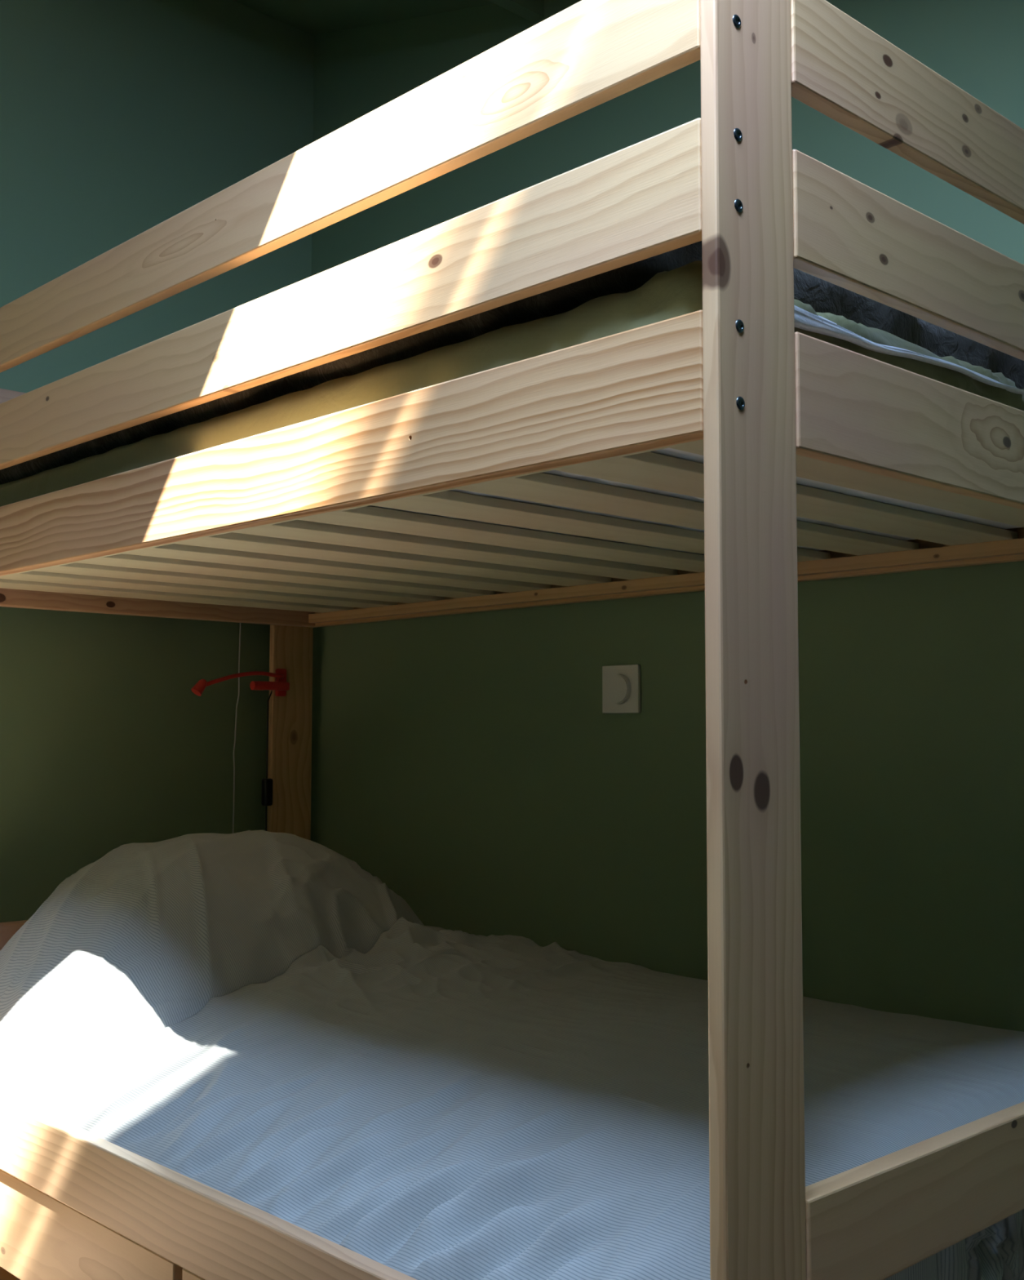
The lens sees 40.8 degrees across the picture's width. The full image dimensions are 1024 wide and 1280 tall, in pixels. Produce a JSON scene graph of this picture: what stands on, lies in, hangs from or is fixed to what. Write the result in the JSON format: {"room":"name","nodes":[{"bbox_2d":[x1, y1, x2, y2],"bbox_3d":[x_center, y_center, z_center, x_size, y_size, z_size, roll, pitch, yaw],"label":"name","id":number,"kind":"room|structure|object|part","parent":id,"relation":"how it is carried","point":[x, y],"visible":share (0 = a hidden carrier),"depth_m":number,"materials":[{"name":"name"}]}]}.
{"room":"bedroom","nodes":[
{"label":"bedroom","id":0,"kind":"room"},
{"bbox_2d":[0,0,314,922],"bbox_3d":[-1.994,-0.344,1.853,4.297,2.750,0.100,4,-5,-44],"label":"wall","id":1,"kind":"structure","parent":0,"point":[118,118],"depth_m":2.91,"materials":[{"name":"green paint"}]},
{"bbox_2d":[232,622,241,833],"bbox_3d":[-0.612,0.461,3.032,0.015,1.290,0.003,4,-5,-44],"label":"cord","id":2,"kind":"object","parent":1,"relation":"attached to","point":[240,623],"visible":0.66,"depth_m":3.05,"materials":[{"name":"grey plastic"}]},
{"bbox_2d":[233,0,493,35],"bbox_3d":[0.276,-0.876,-0.565,4.197,1.889,6.577,4,-5,-44],"label":"ceiling","id":3,"kind":"structure","parent":0,"point":[315,17],"depth_m":3.09,"materials":[{"name":"green paint"}]},
{"bbox_2d":[311,0,1023,1031],"bbox_3d":[1.829,-0.405,0.890,0.100,2.750,6.577,4,-5,-44],"label":"wall","id":4,"kind":"structure","parent":0,"point":[473,765],"depth_m":2.42,"materials":[{"name":"green paint"}]},
{"bbox_2d":[488,0,544,22],"bbox_3d":[-1.465,-1.371,1.297,4.197,0.066,0.030,4,-5,-44],"label":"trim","id":5,"kind":"structure","parent":4,"relation":"attached to","point":[533,11],"depth_m":2.71,"materials":[{"name":"green paint"}]},
{"bbox_2d":[602,664,640,713],"bbox_3d":[0.195,0.089,2.486,0.016,0.087,0.087,4,-5,-44],"label":"wall switch","id":6,"kind":"object","parent":4,"relation":"attached to","point":[621,684],"visible":1,"depth_m":2.48,"materials":[{"name":"white plastic"}]},
{"bbox_3d":[0.272,0.892,-0.687,4.397,0.060,6.777,4,-5,-44],"label":"floor","id":7,"kind":"structure","parent":0,"visible":0},
{"bbox_2d":[0,1169,182,1279],"bbox_3d":[-0.476,0.927,2.281,0.794,0.278,1.042,4,-5,-44],"label":"drawer","id":8,"kind":"object","parent":7,"relation":"on","point":[42,1237],"visible":0.02,"depth_m":1.86,"materials":[{"name":"brown wood"}]},
{"bbox_3d":[-0.475,1.001,2.278,0.759,0.010,0.992,4,-5,-44],"label":"panel","id":9,"kind":"part","parent":8,"relation":"part of","materials":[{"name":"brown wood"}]},
{"bbox_2d":[182,1268,203,1279],"bbox_3d":[0.155,0.882,1.621,0.794,0.278,0.750,4,-5,-44],"label":"drawer","id":10,"kind":"object","parent":7,"relation":"on","point":[187,1275],"visible":0.09,"depth_m":1.62,"materials":[{"name":"brown wood"}]},
{"bbox_2d":[0,0,1023,1279],"bbox_3d":[-0.150,0.203,2.109,0.970,1.700,1.933,4,-5,-44],"label":"bunk bed","id":11,"kind":"object","parent":7,"relation":"on","point":[232,531],"visible":0.86,"depth_m":1.35,"materials":[{"name":"brown wood"}]},
{"bbox_3d":[-0.494,0.700,1.748,0.023,0.095,1.897,4,-5,-44],"label":"rail","id":12,"kind":"part","parent":11,"relation":"part of","materials":[{"name":"brown wood"}]},
{"bbox_2d":[191,668,289,831],"bbox_3d":[-0.593,0.299,2.973,0.045,0.482,0.255,-3,-5,42],"label":"lamp","id":13,"kind":"object","parent":11,"relation":"attached to","point":[280,686],"visible":0.99,"depth_m":3.03,"materials":[{"name":"red metal"}]},
{"bbox_3d":[-0.583,0.087,2.978,0.009,0.042,0.217,-4,-5,44],"label":"arm","id":14,"kind":"part","parent":13,"relation":"part of","materials":[{"name":"red metal"}]},
{"bbox_2d":[261,778,273,805],"bbox_3d":[-0.542,0.337,3.045,0.022,0.060,0.018,4,-5,-44],"label":"switch","id":15,"kind":"object","parent":13,"relation":"attached to","point":[267,784],"depth_m":3.04,"materials":[{"name":"black plastic"}]},
{"bbox_3d":[-0.516,0.095,3.073,0.026,0.062,0.012,4,-5,-44],"label":"clamp plate","id":16,"kind":"part","parent":13,"relation":"part of","materials":[{"name":"red metal"}]},
{"bbox_3d":[-0.500,0.320,3.094,0.108,1.600,0.017,4,-5,-44],"label":"post","id":17,"kind":"part","parent":11,"relation":"part of","materials":[{"name":"beige wood"}]},
{"bbox_3d":[-0.494,-0.489,1.828,0.019,0.094,1.897,4,-5,-44],"label":"guard rail","id":18,"kind":"part","parent":11,"relation":"part of","materials":[{"name":"brown wood"}]},
{"bbox_3d":[-0.494,-0.335,1.818,0.019,0.097,1.897,4,-5,-44],"label":"guard rail","id":19,"kind":"part","parent":11,"relation":"part of","materials":[{"name":"brown wood"}]},
{"bbox_3d":[-0.493,-0.172,1.808,0.023,0.102,1.897,4,-5,-44],"label":"rail","id":20,"kind":"part","parent":11,"relation":"part of","materials":[{"name":"brown wood"}]},
{"bbox_2d":[0,260,1023,558],"bbox_3d":[-0.139,-0.198,2.128,0.933,0.129,1.844,4,-5,-44],"label":"mattress","id":21,"kind":"object","parent":11,"relation":"on","point":[678,291],"visible":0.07,"depth_m":1.46,"materials":[{"name":"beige fabric"}]},
{"bbox_2d":[0,240,1023,484],"bbox_3d":[-0.157,-0.298,2.155,0.911,0.119,1.763,4,-5,-44],"label":"blanket","id":22,"kind":"object","parent":21,"relation":"on","point":[824,296],"visible":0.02,"depth_m":1.49,"materials":[{"name":"black fabric"}]},
{"bbox_2d":[794,304,1023,397],"bbox_3d":[0.380,-0.293,1.395,0.496,0.050,0.076,4,-5,-44],"label":"sheet","id":23,"kind":"object","parent":21,"relation":"on","point":[806,320],"visible":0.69,"depth_m":1.31,"materials":[{"name":"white fabric"}]},
{"bbox_3d":[0.194,-0.126,2.461,0.019,0.102,1.897,4,-5,-44],"label":"rail","id":24,"kind":"part","parent":11,"relation":"part of","materials":[{"name":"brown wood"}]},
{"bbox_3d":[0.198,0.135,1.122,0.108,1.700,0.017,4,-5,-44],"label":"post","id":25,"kind":"part","parent":11,"relation":"part of","materials":[{"name":"brown wood"}]},
{"bbox_2d":[884,1208,1023,1279],"bbox_3d":[-0.130,0.657,2.073,0.904,0.158,1.849,4,-5,-44],"label":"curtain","id":26,"kind":"object","parent":11,"relation":"on","point":[996,1252],"visible":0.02,"depth_m":1.40,"materials":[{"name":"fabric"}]},
{"bbox_2d":[0,917,1023,1279],"bbox_3d":[-0.140,0.605,2.072,0.921,0.286,1.844,4,-5,-44],"label":"duvet","id":27,"kind":"object","parent":26,"relation":"on","point":[428,1103],"visible":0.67,"depth_m":1.63,"materials":[{"name":"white fabric"}]},
{"bbox_2d":[0,830,424,1096],"bbox_3d":[-0.549,0.527,2.490,0.870,0.359,0.747,4,-5,-44],"label":"pillow","id":28,"kind":"object","parent":27,"relation":"on","point":[134,944],"visible":0.97,"depth_m":2.20,"materials":[{"name":"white fabric"}]}
]}

